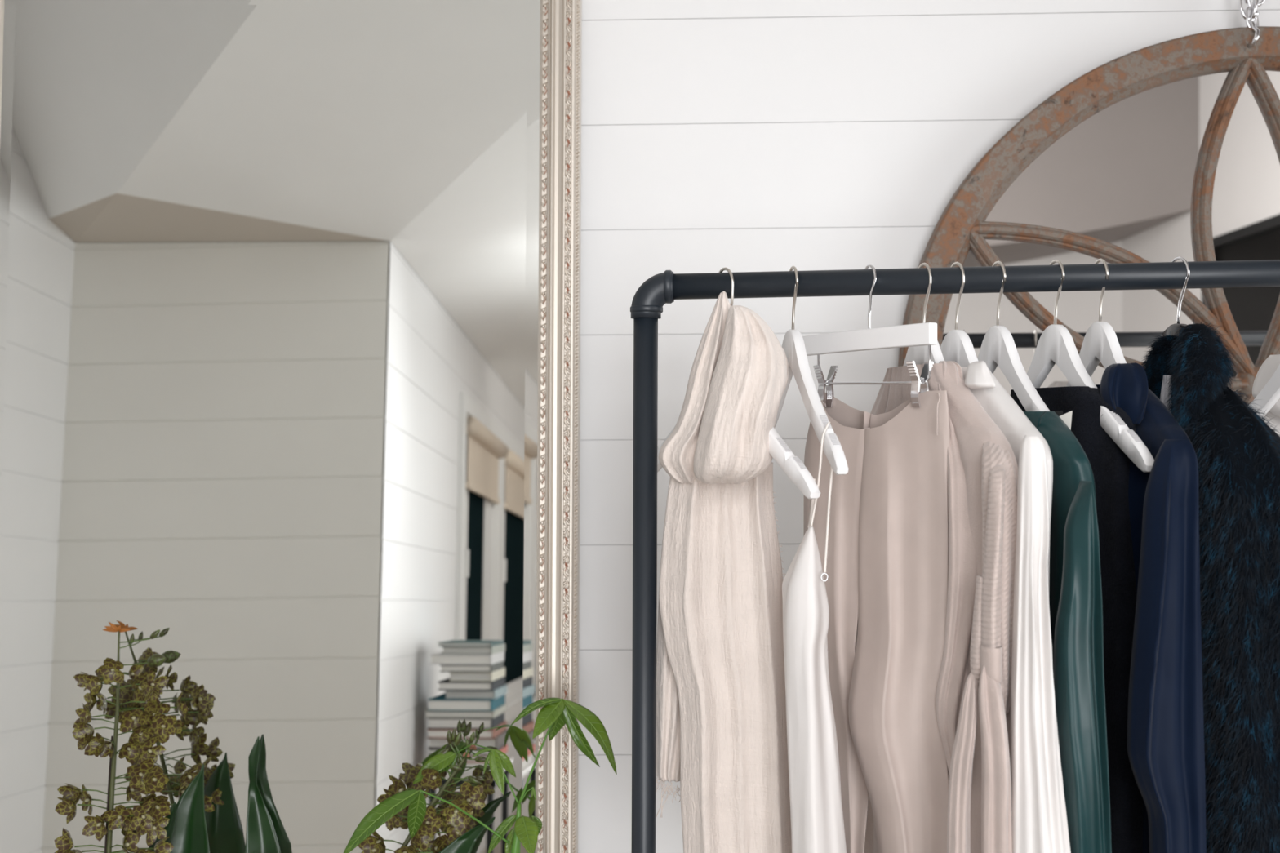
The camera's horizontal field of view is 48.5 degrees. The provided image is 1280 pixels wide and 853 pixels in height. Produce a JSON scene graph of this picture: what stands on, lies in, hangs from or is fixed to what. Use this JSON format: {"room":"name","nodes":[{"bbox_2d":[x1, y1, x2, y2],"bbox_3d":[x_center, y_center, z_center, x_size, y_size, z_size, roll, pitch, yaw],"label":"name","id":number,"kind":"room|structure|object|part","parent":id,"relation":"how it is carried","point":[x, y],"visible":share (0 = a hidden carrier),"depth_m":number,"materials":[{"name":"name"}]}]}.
{"room":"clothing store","nodes":[
{"label":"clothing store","id":0,"kind":"room"},
{"bbox_2d":[577,0,1279,852],"bbox_3d":[0.506,-0.549,2.388,5.030,4.001,0.005,0,0,2],"label":"wall","id":1,"kind":"structure","parent":0,"point":[737,135],"depth_m":2.40,"materials":[{"name":"white paint"}]},
{"bbox_2d":[897,26,1279,404],"bbox_3d":[1.006,-0.070,2.325,1.156,1.156,0.052,0,0,2],"label":"round mirror","id":2,"kind":"object","parent":1,"relation":"attached to","point":[1165,151],"visible":0.37,"depth_m":2.33,"materials":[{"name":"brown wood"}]},
{"bbox_2d":[1238,0,1265,48],"bbox_3d":[0.990,-0.714,2.297,0.085,0.206,0.037,0,0,2],"label":"chain","id":3,"kind":"object","parent":1,"relation":"hanging from","point":[1253,13],"visible":1,"depth_m":2.30,"materials":[{"name":"silver metal"}]},
{"bbox_3d":[0.401,1.475,-1.137,5.030,0.050,7.150,0,0,2],"label":"floor","id":4,"kind":"structure","parent":0,"visible":0},
{"bbox_2d":[0,0,582,852],"bbox_3d":[-0.611,0.282,2.281,1.025,2.130,0.177,0,0,2],"label":"leaning mirror","id":5,"kind":"object","parent":4,"relation":"on","point":[290,290],"visible":0.94,"depth_m":2.30,"materials":[{"name":"silver metal"}]},
{"bbox_2d":[630,259,1279,852],"bbox_3d":[0.665,0.620,1.686,1.414,1.648,0.562,0,0,6],"label":"clothes rack","id":6,"kind":"object","parent":4,"relation":"on","point":[660,289],"visible":1,"depth_m":1.74,"materials":[{"name":"black metal"}]},
{"bbox_3d":[0.004,0.639,1.759,0.037,1.562,0.030,0,0,2],"label":"post","id":7,"kind":"part","parent":6,"relation":"part of","materials":[{"name":"black metal"}]},
{"bbox_2d":[655,291,791,852],"bbox_3d":[0.104,0.220,1.702,0.179,0.774,0.183,0,0,2],"label":"dress","id":8,"kind":"object","parent":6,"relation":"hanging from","point":[722,724],"visible":0.98,"depth_m":1.71,"materials":[{"name":"fabric"}]},
{"bbox_2d":[657,266,820,499],"bbox_3d":[0.103,-0.060,1.750,0.013,0.270,0.429,0,1,-25],"label":"wooden hanger","id":9,"kind":"object","parent":6,"relation":"hanging from","point":[793,466],"visible":0.39,"depth_m":1.60,"materials":[{"name":"white paint"}]},
{"bbox_2d":[774,266,848,475],"bbox_3d":[0.187,-0.072,1.740,0.013,0.249,0.429,0,0,-8],"label":"wooden hanger","id":10,"kind":"object","parent":6,"relation":"hanging from","point":[793,345],"visible":0.58,"depth_m":1.66,"materials":[{"name":"white paint"}]},
{"bbox_2d":[782,422,846,852],"bbox_3d":[0.203,0.302,1.620,0.078,0.614,0.117,0,0,2],"label":"dress","id":11,"kind":"object","parent":10,"relation":"hanging from","point":[816,814],"visible":0.99,"depth_m":1.58,"materials":[{"name":"fabric"}]},
{"bbox_3d":[0.193,0.365,1.665,0.053,0.487,0.029,0,0,2],"label":"panel","id":12,"kind":"part","parent":11,"relation":"part of","materials":[{"name":"fabric"}]},
{"bbox_3d":[0.218,0.412,1.630,0.031,0.368,0.040,0,0,2],"label":"panel","id":13,"kind":"part","parent":11,"relation":"part of","materials":[{"name":"fabric"}]},
{"bbox_2d":[802,263,937,407],"bbox_3d":[0.276,-0.110,1.710,0.037,0.176,0.246,0,0,-27],"label":"hanger","id":14,"kind":"object","parent":6,"relation":"hanging from","point":[926,333],"visible":0.92,"depth_m":1.68,"materials":[{"name":"white paint"}]},
{"bbox_2d":[803,391,951,852],"bbox_3d":[0.267,0.306,1.686,0.087,0.702,0.279,0,0,-31],"label":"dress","id":15,"kind":"object","parent":14,"relation":"hanging from","point":[887,572],"visible":0.73,"depth_m":1.63,"materials":[{"name":"fabric"}]},
{"bbox_3d":[0.241,0.306,1.751,0.051,0.702,0.142,0,0,-26],"label":"leg","id":16,"kind":"part","parent":15,"relation":"part of","materials":[{"name":"fabric"}]},
{"bbox_3d":[0.294,0.286,1.641,0.086,0.653,0.177,0,0,-28],"label":"leg","id":17,"kind":"part","parent":15,"relation":"part of","materials":[{"name":"fabric"}]},
{"bbox_2d":[902,262,944,365],"bbox_3d":[0.344,-0.072,1.724,0.013,0.253,0.429,0,0,-12],"label":"wooden hanger","id":18,"kind":"object","parent":6,"relation":"hanging from","point":[919,354],"visible":0.18,"depth_m":1.71,"materials":[{"name":"white paint"}]},
{"bbox_2d":[855,360,1018,852],"bbox_3d":[0.346,0.313,1.688,0.094,0.778,0.533,0,0,-5],"label":"cardigan","id":19,"kind":"object","parent":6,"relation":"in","point":[973,696],"visible":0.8,"depth_m":1.49,"materials":[{"name":"fabric"}]},
{"bbox_3d":[0.357,0.158,1.598,0.060,0.468,0.136,0,0,2],"label":"panel","id":20,"kind":"part","parent":19,"relation":"part of","materials":[{"name":"fabric"}]},
{"bbox_2d":[940,262,977,366],"bbox_3d":[0.382,-0.072,1.720,0.013,0.253,0.429,0,0,-12],"label":"wooden hanger","id":21,"kind":"object","parent":6,"relation":"hanging from","point":[957,346],"visible":0.27,"depth_m":1.70,"materials":[{"name":"white paint"}]},
{"bbox_2d":[960,360,1071,852],"bbox_3d":[0.386,0.242,1.677,0.079,0.632,0.548,0,0,-7],"label":"blouse","id":22,"kind":"object","parent":21,"relation":"hanging from","point":[1038,809],"visible":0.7,"depth_m":1.44,"materials":[{"name":"fabric"}]},
{"bbox_3d":[0.682,-0.180,1.685,1.305,0.047,0.032,0,0,6],"label":"rail","id":23,"kind":"part","parent":6,"relation":"part of","materials":[{"name":"black metal"}]},
{"bbox_2d":[977,260,1049,411],"bbox_3d":[0.431,-0.075,1.715,0.013,0.249,0.429,0,0,-10],"label":"wooden hanger","id":24,"kind":"object","parent":6,"relation":"hanging from","point":[997,348],"visible":0.39,"depth_m":1.68,"materials":[{"name":"white paint"}]},
{"bbox_2d":[1022,410,1111,852],"bbox_3d":[0.440,0.269,1.679,0.084,0.573,0.537,0,0,-6],"label":"dress","id":25,"kind":"object","parent":24,"relation":"hanging from","point":[1075,593],"visible":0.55,"depth_m":1.43,"materials":[{"name":"fabric"}]},
{"bbox_2d":[1026,259,1154,472],"bbox_3d":[0.499,-0.076,1.708,0.013,0.249,0.429,0,0,-11],"label":"wooden hanger","id":26,"kind":"object","parent":6,"relation":"hanging from","point":[1055,344],"visible":0.54,"depth_m":1.66,"materials":[{"name":"white paint"}]},
{"bbox_2d":[1009,386,1144,852],"bbox_3d":[0.502,0.270,1.725,0.085,0.634,0.368,0,0,-12],"label":"sleeveless top","id":27,"kind":"object","parent":26,"relation":"hanging from","point":[1110,466],"visible":0.2,"depth_m":1.56,"materials":[{"name":"fabric"}]},
{"bbox_2d":[1066,257,1126,386],"bbox_3d":[0.550,-0.078,1.702,0.013,0.247,0.429,0,0,-6],"label":"wooden hanger","id":28,"kind":"object","parent":6,"relation":"hanging from","point":[1100,343],"visible":0.37,"depth_m":1.69,"materials":[{"name":"white paint"}]},
{"bbox_2d":[1095,362,1206,852],"bbox_3d":[0.549,0.239,1.679,0.091,0.621,0.508,0,0,0],"label":"blouse","id":29,"kind":"object","parent":28,"relation":"hanging from","point":[1166,725],"visible":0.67,"depth_m":1.44,"materials":[{"name":"fabric"}]},
{"bbox_2d":[1140,319,1279,852],"bbox_3d":[0.624,0.232,1.538,0.180,0.713,0.340,0,0,-25],"label":"coat","id":30,"kind":"object","parent":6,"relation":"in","point":[1237,453],"visible":0.77,"depth_m":1.44,"materials":[{"name":"blue fur"}]},
{"bbox_2d":[1161,256,1279,436],"bbox_3d":[0.641,-0.076,1.693,0.012,0.251,0.429,0,0,-12],"label":"hanger","id":31,"kind":"object","parent":6,"relation":"hanging from","point":[1172,329],"visible":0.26,"depth_m":1.69,"materials":[{"name":"silver metal"}]},
{"bbox_2d":[1248,364,1279,418],"bbox_3d":[0.793,-0.077,1.676,0.012,0.253,0.429,0,0,-11],"label":"wooden hanger","id":32,"kind":"object","parent":6,"relation":"hanging from","point":[1269,394],"visible":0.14,"depth_m":1.75,"materials":[{"name":"white paint"}]},
{"bbox_2d":[1252,354,1279,434],"bbox_3d":[0.852,0.294,1.812,0.185,0.771,0.109,0,0,-28],"label":"blouse","id":33,"kind":"object","parent":32,"relation":"hanging from","point":[1270,365],"visible":0.22,"depth_m":1.79,"materials":[{"name":"fabric"}]},
{"bbox_3d":[-0.675,1.280,1.881,1.140,0.340,0.240,0,0,2],"label":"bench","id":34,"kind":"object","parent":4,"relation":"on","visible":0},
{"bbox_2d":[54,622,280,852],"bbox_3d":[-0.732,0.712,2.034,0.334,0.796,0.474,0,0,2],"label":"orchid","id":35,"kind":"object","parent":34,"relation":"on","point":[183,828],"visible":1,"depth_m":2.18,"materials":[{"name":"green"}]},
{"bbox_3d":[-0.858,0.618,2.108,0.033,0.045,0.028,0,0,-45],"label":"flower","id":36,"kind":"part","parent":35,"relation":"part of","materials":[{"name":"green plant"}]},
{"bbox_3d":[-0.857,0.574,2.129,0.048,0.041,0.024,0,0,43],"label":"flower","id":37,"kind":"part","parent":35,"relation":"part of","materials":[{"name":"green plant"}]},
{"bbox_3d":[-0.857,0.551,2.131,0.036,0.038,0.028,0,0,2],"label":"flower","id":38,"kind":"part","parent":35,"relation":"part of","materials":[{"name":"green plant"}]},
{"bbox_3d":[-0.838,0.641,2.110,0.034,0.030,0.026,0,0,25],"label":"flower","id":39,"kind":"part","parent":35,"relation":"part of","materials":[{"name":"brown plant"}]},
{"bbox_3d":[-0.852,0.479,2.179,0.020,0.037,0.043,0,0,-38],"label":"flower","id":40,"kind":"part","parent":35,"relation":"part of","materials":[{"name":"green plant"}]},
{"bbox_3d":[-0.874,0.401,2.240,0.034,0.031,0.020,0,0,39],"label":"flower","id":41,"kind":"part","parent":35,"relation":"part of","materials":[{"name":"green plant"}]},
{"bbox_3d":[-0.856,0.444,2.181,0.032,0.043,0.028,0,0,2],"label":"flower","id":42,"kind":"part","parent":35,"relation":"part of","materials":[{"name":"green plant"}]},
{"bbox_3d":[-0.843,0.466,2.165,0.035,0.035,0.024,0,0,30],"label":"flower","id":43,"kind":"part","parent":35,"relation":"part of","materials":[{"name":"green plant"}]},
{"bbox_3d":[-0.838,0.563,2.152,0.011,0.045,0.045,0,0,-45],"label":"flower","id":44,"kind":"part","parent":35,"relation":"part of","materials":[{"name":"green plant"}]},
{"bbox_3d":[-0.857,0.428,2.218,0.018,0.043,0.044,0,0,-31],"label":"flower","id":45,"kind":"part","parent":35,"relation":"part of","materials":[{"name":"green plant"}]},
{"bbox_3d":[-0.841,0.398,2.193,0.030,0.031,0.022,0,0,2],"label":"flower","id":46,"kind":"part","parent":35,"relation":"part of","materials":[{"name":"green plant"}]},
{"bbox_3d":[-0.823,0.483,2.164,0.039,0.036,0.021,0,0,17],"label":"flower","id":47,"kind":"part","parent":35,"relation":"part of","materials":[{"name":"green plant"}]},
{"bbox_3d":[-0.803,0.594,2.107,0.046,0.041,0.019,0,0,20],"label":"flower","id":48,"kind":"part","parent":35,"relation":"part of","materials":[{"name":"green plant"}]},
{"bbox_3d":[-0.843,0.431,2.219,0.021,0.044,0.051,0,0,-25],"label":"flower","id":49,"kind":"part","parent":35,"relation":"part of","materials":[{"name":"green plant"}]},
{"bbox_3d":[-0.814,0.492,2.164,0.029,0.027,0.023,0,0,2],"label":"flower","id":50,"kind":"part","parent":35,"relation":"part of","materials":[{"name":"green plant"}]},
{"bbox_3d":[-0.822,0.379,2.207,0.041,0.043,0.018,0,0,-22],"label":"flower","id":51,"kind":"part","parent":35,"relation":"part of","materials":[{"name":"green plant"}]},
{"bbox_3d":[-0.836,0.320,2.269,0.045,0.016,0.008,0,0,2],"label":"dried flower","id":52,"kind":"part","parent":35,"relation":"part of","materials":[{"name":"brown plant"}]},
{"bbox_3d":[-0.777,0.583,2.123,0.051,0.041,0.015,0,0,-17],"label":"flower","id":53,"kind":"part","parent":35,"relation":"part of","materials":[{"name":"green plant"}]},
{"bbox_3d":[-0.754,0.614,2.104,0.021,0.039,0.046,0,0,2],"label":"flower","id":54,"kind":"part","parent":35,"relation":"part of","materials":[{"name":"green plant"}]},
{"bbox_3d":[-0.765,0.600,2.132,0.019,0.039,0.038,0,0,36],"label":"flower","id":55,"kind":"part","parent":35,"relation":"part of","materials":[{"name":"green plant"}]},
{"bbox_3d":[-0.776,0.496,2.164,0.038,0.034,0.019,0,0,-37],"label":"flower","id":56,"kind":"part","parent":35,"relation":"part of","materials":[{"name":"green plant"}]},
{"bbox_3d":[-0.771,0.555,2.174,0.018,0.038,0.043,0,0,34],"label":"flower","id":57,"kind":"part","parent":35,"relation":"part of","materials":[{"name":"green plant"}]},
{"bbox_3d":[-0.773,0.450,2.175,0.046,0.040,0.020,0,0,-22],"label":"flower","id":58,"kind":"part","parent":35,"relation":"part of","materials":[{"name":"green plant"}]},
{"bbox_3d":[-0.799,0.389,2.249,0.020,0.029,0.025,0,0,2],"label":"flower","id":59,"kind":"part","parent":35,"relation":"part of","materials":[{"name":"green plant"}]},
{"bbox_3d":[-0.783,0.412,2.246,0.015,0.053,0.048,0,0,41],"label":"flower","id":60,"kind":"part","parent":35,"relation":"part of","materials":[{"name":"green plant"}]},
{"bbox_3d":[-0.750,0.529,2.149,0.051,0.055,0.017,0,0,-30],"label":"flower","id":61,"kind":"part","parent":35,"relation":"part of","materials":[{"name":"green plant"}]},
{"bbox_3d":[-0.758,0.473,2.169,0.036,0.035,0.026,0,0,2],"label":"flower","id":62,"kind":"part","parent":35,"relation":"part of","materials":[{"name":"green plant"}]},
{"bbox_3d":[-0.738,0.581,2.121,0.052,0.052,0.011,0,0,-34],"label":"flower","id":63,"kind":"part","parent":35,"relation":"part of","materials":[{"name":"green plant"}]},
{"bbox_3d":[-0.740,0.641,2.107,0.041,0.036,0.023,0,0,-39],"label":"flower","id":64,"kind":"part","parent":35,"relation":"part of","materials":[{"name":"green plant"}]},
{"bbox_3d":[-0.746,0.493,2.167,0.049,0.046,0.019,0,0,-39],"label":"flower","id":65,"kind":"part","parent":35,"relation":"part of","materials":[{"name":"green plant"}]},
{"bbox_3d":[-0.732,0.603,2.132,0.011,0.050,0.053,0,0,41],"label":"flower","id":66,"kind":"part","parent":35,"relation":"part of","materials":[{"name":"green plant"}]},
{"bbox_3d":[-0.748,0.418,2.207,0.028,0.032,0.029,0,0,24],"label":"flower","id":67,"kind":"part","parent":35,"relation":"part of","materials":[{"name":"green plant"}]},
{"bbox_3d":[-0.741,0.574,2.151,0.017,0.042,0.051,0,0,42],"label":"flower","id":68,"kind":"part","parent":35,"relation":"part of","materials":[{"name":"green plant"}]},
{"bbox_3d":[-0.747,0.447,2.185,0.046,0.053,0.019,0,0,-32],"label":"flower","id":69,"kind":"part","parent":35,"relation":"part of","materials":[{"name":"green plant"}]},
{"bbox_3d":[-0.768,0.404,2.243,0.009,0.041,0.050,0,0,43],"label":"flower","id":70,"kind":"part","parent":35,"relation":"part of","materials":[{"name":"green plant"}]},
{"bbox_3d":[-0.726,0.529,2.137,0.033,0.042,0.029,0,0,2],"label":"flower","id":71,"kind":"part","parent":35,"relation":"part of","materials":[{"name":"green plant"}]},
{"bbox_3d":[-0.712,0.570,2.111,0.026,0.031,0.028,0,0,2],"label":"flower","id":72,"kind":"part","parent":35,"relation":"part of","materials":[{"name":"green plant"}]},
{"bbox_3d":[-0.735,0.463,2.182,0.043,0.045,0.020,0,0,-36],"label":"flower","id":73,"kind":"part","parent":35,"relation":"part of","materials":[{"name":"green plant"}]},
{"bbox_3d":[-0.717,0.639,2.152,0.030,0.033,0.030,0,0,2],"label":"flower","id":74,"kind":"part","parent":35,"relation":"part of","materials":[{"name":"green plant"}]},
{"bbox_3d":[-0.722,0.466,2.204,0.018,0.024,0.027,0,0,31],"label":"flower","id":75,"kind":"part","parent":35,"relation":"part of","materials":[{"name":"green plant"}]},
{"bbox_3d":[-0.719,0.438,2.228,0.012,0.045,0.048,0,0,-30],"label":"flower","id":76,"kind":"part","parent":35,"relation":"part of","materials":[{"name":"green plant"}]},
{"bbox_3d":[-0.716,0.578,2.244,0.015,0.046,0.047,0,0,20],"label":"flower","id":77,"kind":"part","parent":35,"relation":"part of","materials":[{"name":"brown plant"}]},
{"bbox_3d":[-0.709,0.553,2.241,0.025,0.047,0.048,0,0,44],"label":"flower","id":78,"kind":"part","parent":35,"relation":"part of","materials":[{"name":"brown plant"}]},
{"bbox_3d":[-0.685,0.593,2.236,0.029,0.028,0.018,0,0,-44],"label":"flower","id":79,"kind":"part","parent":35,"relation":"part of","materials":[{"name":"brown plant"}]},
{"bbox_2d":[358,728,495,852],"bbox_3d":[-0.353,0.790,2.012,0.201,0.641,0.452,0,0,14],"label":"orchid","id":80,"kind":"object","parent":34,"relation":"on","point":[460,838],"visible":0.86,"depth_m":2.16,"materials":[{"name":"green"}]},
{"bbox_3d":[-0.405,0.635,2.140,0.040,0.044,0.020,0,0,2],"label":"flower","id":81,"kind":"part","parent":80,"relation":"part of","materials":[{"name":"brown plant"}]},
{"bbox_3d":[-0.395,0.626,2.141,0.046,0.041,0.016,0,0,36],"label":"flower","id":82,"kind":"part","parent":80,"relation":"part of","materials":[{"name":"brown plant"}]},
{"bbox_3d":[-0.386,0.579,2.196,0.019,0.043,0.047,0,0,-42],"label":"flower","id":83,"kind":"part","parent":80,"relation":"part of","materials":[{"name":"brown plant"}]},
{"bbox_3d":[-0.379,0.595,2.160,0.047,0.042,0.012,0,0,22],"label":"flower","id":84,"kind":"part","parent":80,"relation":"part of","materials":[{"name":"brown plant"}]},
{"bbox_3d":[-0.372,0.566,2.201,0.056,0.051,0.019,0,0,43],"label":"flower","id":85,"kind":"part","parent":80,"relation":"part of","materials":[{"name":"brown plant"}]},
{"bbox_3d":[-0.350,0.645,2.129,0.034,0.039,0.020,0,0,14],"label":"flower","id":86,"kind":"part","parent":80,"relation":"part of","materials":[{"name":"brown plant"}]},
{"bbox_3d":[-0.336,0.639,2.162,0.013,0.051,0.054,0,0,44],"label":"flower","id":87,"kind":"part","parent":80,"relation":"part of","materials":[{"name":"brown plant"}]},
{"bbox_3d":[-0.330,0.548,2.187,0.015,0.044,0.043,0,0,-45],"label":"flower","id":88,"kind":"part","parent":80,"relation":"part of","materials":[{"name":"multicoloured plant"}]},
{"bbox_3d":[-0.329,0.623,2.152,0.024,0.044,0.034,0,0,15],"label":"flower","id":89,"kind":"part","parent":80,"relation":"part of","materials":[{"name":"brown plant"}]},
{"bbox_3d":[-0.320,0.597,2.153,0.048,0.046,0.019,0,0,-18],"label":"flower","id":90,"kind":"part","parent":80,"relation":"part of","materials":[{"name":"green plant"}]},
{"bbox_3d":[-0.316,0.536,2.164,0.035,0.033,0.024,0,0,2],"label":"flower","id":91,"kind":"part","parent":80,"relation":"part of","materials":[{"name":"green plant"}]},
{"bbox_3d":[-0.299,0.636,2.151,0.032,0.039,0.028,0,0,2],"label":"flower","id":92,"kind":"part","parent":80,"relation":"part of","materials":[{"name":"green plant"}]},
{"bbox_3d":[-0.291,0.642,2.157,0.041,0.044,0.020,0,0,-41],"label":"flower","id":93,"kind":"part","parent":80,"relation":"part of","materials":[{"name":"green plant"}]},
{"bbox_3d":[-0.282,0.604,2.160,0.041,0.037,0.019,0,0,-26],"label":"flower","id":94,"kind":"part","parent":80,"relation":"part of","materials":[{"name":"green plant"}]},
{"bbox_3d":[-0.277,0.583,2.142,0.049,0.049,0.022,0,0,-20],"label":"flower","id":95,"kind":"part","parent":80,"relation":"part of","materials":[{"name":"green plant"}]},
{"bbox_3d":[-0.278,0.621,2.167,0.046,0.045,0.009,0,0,-43],"label":"flower","id":96,"kind":"part","parent":80,"relation":"part of","materials":[{"name":"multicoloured plant"}]},
{"bbox_3d":[-0.263,0.576,2.191,0.050,0.060,0.010,0,0,-21],"label":"flower","id":97,"kind":"part","parent":80,"relation":"part of","materials":[{"name":"green plant"}]},
{"bbox_2d":[343,697,617,852],"bbox_3d":[-0.221,0.754,1.990,0.402,0.711,0.339,0,0,25],"label":"tree","id":98,"kind":"object","parent":34,"relation":"on","point":[556,713],"visible":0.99,"depth_m":2.08,"materials":[{"name":"green plant"}]},
{"bbox_3d":[-0.170,0.767,1.980,0.022,0.418,0.249,0,0,-8],"label":"stem","id":99,"kind":"part","parent":98,"relation":"part of","materials":[{"name":"green plant"}]}
]}

